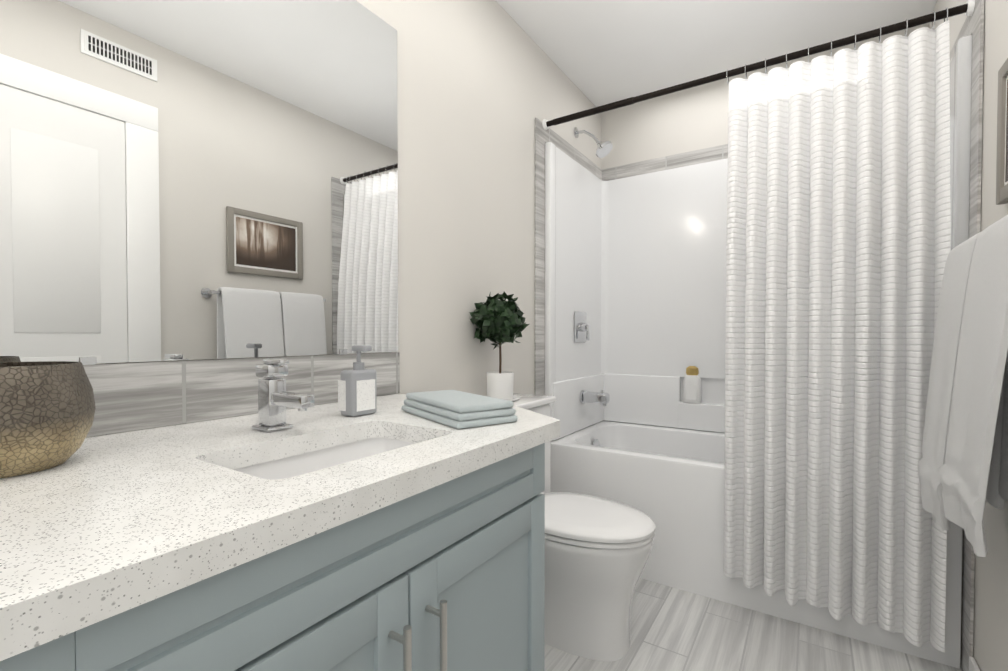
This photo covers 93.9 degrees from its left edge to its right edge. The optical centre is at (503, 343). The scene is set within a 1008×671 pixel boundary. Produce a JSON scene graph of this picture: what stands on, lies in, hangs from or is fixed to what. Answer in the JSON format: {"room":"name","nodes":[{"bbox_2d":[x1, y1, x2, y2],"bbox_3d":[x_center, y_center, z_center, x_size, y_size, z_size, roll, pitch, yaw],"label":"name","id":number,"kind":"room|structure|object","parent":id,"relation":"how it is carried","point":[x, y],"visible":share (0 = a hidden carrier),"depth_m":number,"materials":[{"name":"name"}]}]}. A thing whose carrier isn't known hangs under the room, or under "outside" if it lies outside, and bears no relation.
{"room":"bathroom","nodes":[
{"label":"bathroom","id":0,"kind":"room"},
{"bbox_2d":[99,0,600,395],"bbox_3d":[-0.365,-0.188,1.546,0.080,2.462,3.589,1,1,33],"label":"wall","id":1,"kind":"structure","parent":0,"point":[482,85],"depth_m":1.80,"materials":[{"name":"paint"}]},
{"bbox_2d":[0,0,397,364],"bbox_3d":[-0.724,-0.471,0.909,0.008,1.030,1.407,1,1,33],"label":"mirror","id":2,"kind":"object","parent":1,"relation":"attached to","point":[195,179],"visible":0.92,"depth_m":1.01,"materials":[{"name":"clear glass"}]},
{"bbox_2d":[83,352,399,436],"bbox_3d":[-0.726,0.104,0.914,0.010,0.132,1.417,1,1,33],"label":"tile backsplash","id":3,"kind":"structure","parent":1,"relation":"attached to","point":[136,396],"depth_m":1.01,"materials":[{"name":"grey tile"}]},
{"bbox_2d":[574,127,612,157],"bbox_3d":[0.489,-1.106,2.568,0.212,0.194,0.100,1,1,33],"label":"shower head","id":4,"kind":"object","parent":1,"relation":"attached to","point":[604,148],"visible":1,"depth_m":2.54},
{"bbox_2d":[496,0,936,106],"bbox_3d":[0.311,-1.442,1.082,1.696,0.060,3.589,1,1,33],"label":"ceiling","id":5,"kind":"structure","parent":0,"point":[600,52],"depth_m":2.16,"materials":[{"name":"paint"}]},
{"bbox_2d":[544,578,962,670],"bbox_3d":[0.311,1.080,1.126,1.576,0.060,3.589,1,1,33],"label":"floor","id":6,"kind":"structure","parent":0,"point":[673,629],"depth_m":1.62,"materials":[{"name":"tile"}]},
{"bbox_2d":[0,393,559,670],"bbox_3d":[-0.454,0.615,0.742,0.664,0.883,1.422,1,1,33],"label":"bathroom vanity","id":7,"kind":"object","parent":6,"relation":"on","point":[389,534],"visible":0.98,"depth_m":0.60,"materials":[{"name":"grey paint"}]},
{"bbox_2d":[0,361,95,477],"bbox_3d":[-0.690,0.102,0.653,0.186,0.145,0.186,1,1,33],"label":"bowl","id":8,"kind":"object","parent":7,"relation":"on","point":[47,410],"visible":1,"depth_m":0.62,"materials":[{"name":"gold metal"}]},
{"bbox_2d":[251,358,313,431],"bbox_3d":[-0.425,0.100,0.912,0.148,0.139,0.054,1,1,33],"label":"faucet","id":9,"kind":"object","parent":7,"relation":"on","point":[275,399],"visible":1,"depth_m":0.92,"materials":[{"name":"silver metal"}]},
{"bbox_2d":[338,345,376,416],"bbox_3d":[-0.338,0.085,1.101,0.061,0.162,0.074,1,1,33],"label":"soap dispenser","id":10,"kind":"object","parent":7,"relation":"on","point":[357,389],"visible":1,"depth_m":1.08,"materials":[{"name":"grey"}]},
{"bbox_2d":[401,390,517,428],"bbox_3d":[-0.111,0.144,1.082,0.150,0.044,0.285,-1,1,-35],"label":"hand towel","id":11,"kind":"object","parent":7,"relation":"on","point":[456,409],"visible":1,"depth_m":0.99,"materials":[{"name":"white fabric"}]},
{"bbox_2d":[512,393,655,661],"bbox_3d":[0.182,0.633,1.691,0.681,0.814,0.540,1,1,33],"label":"toilet","id":12,"kind":"object","parent":6,"relation":"on","point":[597,551],"visible":0.56,"depth_m":1.55,"materials":[{"name":"white ceramic"}]},
{"bbox_2d":[506,395,520,400],"bbox_3d":[0.005,0.217,1.838,0.106,0.012,0.152,1,1,33],"label":"dish","id":13,"kind":"object","parent":12,"relation":"on","point":[515,397],"visible":0.25,"depth_m":1.83,"materials":[{"name":"white ceramic"}]},
{"bbox_2d":[469,291,528,399],"bbox_3d":[-0.018,0.007,1.824,0.221,0.418,0.226,1,1,33],"label":"topiary","id":14,"kind":"object","parent":13,"relation":"on","point":[494,319],"visible":0.96,"depth_m":1.77,"materials":[{"name":"green plant"}]},
{"bbox_2d":[551,420,962,668],"bbox_3d":[1.040,0.761,2.234,1.510,0.540,0.760,1,1,33],"label":"bathtub","id":15,"kind":"object","parent":6,"relation":"on","point":[669,482],"visible":0.48,"depth_m":1.98,"materials":[{"name":"white ceramic"}]},
{"bbox_2d":[601,23,928,168],"bbox_3d":[1.272,-0.206,2.572,1.536,2.462,0.080,1,1,33],"label":"wall","id":16,"kind":"structure","parent":0,"point":[688,120],"depth_m":2.70,"materials":[{"name":"paint"}]},
{"bbox_2d":[545,35,971,440],"bbox_3d":[1.043,-0.249,2.222,1.532,1.477,0.751,1,1,33],"label":"wall surround","id":17,"kind":"object","parent":16,"relation":"attached to","point":[635,268],"visible":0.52,"depth_m":2.65,"materials":[{"name":"white plastic"}]},
{"bbox_2d":[574,311,589,342],"bbox_3d":[0.448,-0.091,2.613,0.056,0.170,0.160,1,1,33],"label":"shower valve","id":18,"kind":"object","parent":17,"relation":"attached to","point":[581,330],"visible":1,"depth_m":2.60,"materials":[{"name":"silver metal"}]},
{"bbox_2d":[580,390,608,405],"bbox_3d":[0.500,0.295,2.585,0.150,0.086,0.076,1,1,33],"label":"tub spout","id":19,"kind":"object","parent":17,"relation":"attached to","point":[602,398],"visible":1,"depth_m":2.56,"materials":[{"name":"silver metal"}]},
{"bbox_2d":[683,366,700,403],"bbox_3d":[1.054,0.229,2.636,0.096,0.207,0.041,1,1,33],"label":"shampoo bottle","id":20,"kind":"object","parent":17,"relation":"on","point":[692,387],"visible":0.98,"depth_m":2.62,"materials":[{"name":"white plastic"}]},
{"bbox_2d":[535,0,984,670],"bbox_3d":[1.018,-0.020,2.188,1.532,2.102,0.842,1,1,33],"label":"wall tile","id":21,"kind":"structure","parent":16,"relation":"attached to","point":[973,24],"depth_m":2.25,"materials":[{"name":"grey tile"}]},
{"bbox_2d":[542,0,974,129],"bbox_3d":[0.834,-1.063,1.889,1.515,0.052,0.052,1,1,33],"label":"shower rod","id":22,"kind":"object","parent":21,"relation":"attached to","point":[967,8],"visible":1,"depth_m":1.76,"materials":[{"name":"brown metal"}]},
{"bbox_2d":[724,7,950,652],"bbox_3d":[1.127,-0.055,1.663,0.643,2.044,0.132,1,1,33],"label":"shower curtain","id":23,"kind":"object","parent":22,"relation":"hanging from","point":[838,249],"visible":0.98,"depth_m":1.63,"materials":[{"name":"fabric"}]},
{"bbox_2d":[929,0,1007,670],"bbox_3d":[0.987,-0.173,0.662,0.080,2.462,3.589,1,1,33],"label":"wall","id":24,"kind":"structure","parent":0,"point":[990,644],"depth_m":1.33,"materials":[{"name":"paint"}]},
{"bbox_2d":[969,657,979,670],"bbox_3d":[1.154,1.004,1.025,0.012,0.094,0.963,1,1,33],"label":"baseboard","id":25,"kind":"structure","parent":24,"relation":"attached to","point":[973,665],"depth_m":1.38,"materials":[{"name":"white"}]},
{"bbox_2d":[996,58,1007,204],"bbox_3d":[1.178,-0.534,1.042,0.020,0.349,0.444,1,1,33],"label":"picture frame","id":26,"kind":"object","parent":24,"relation":"attached to","point":[1002,160],"visible":1,"depth_m":1.20,"materials":[{"name":"grey wood"}]},
{"bbox_3d":[1.153,-0.239,1.064,0.081,0.052,0.702,1,1,33],"label":"towel bar","id":27,"kind":"object","parent":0,"visible":0},
{"bbox_2d":[917,232,1004,529],"bbox_3d":[1.196,0.092,1.243,0.139,0.734,0.272,1,1,33],"label":"bath towel","id":28,"kind":"object","parent":27,"relation":"hanging from","point":[931,462],"visible":0.54,"depth_m":1.21,"materials":[{"name":"white fabric"}]},
{"bbox_2d":[939,215,1007,556],"bbox_3d":[1.031,0.067,0.989,0.139,0.674,0.314,1,1,33],"label":"bath towel","id":29,"kind":"object","parent":27,"relation":"hanging from","point":[982,361],"visible":1,"depth_m":0.97,"materials":[{"name":"white fabric"}]}
]}

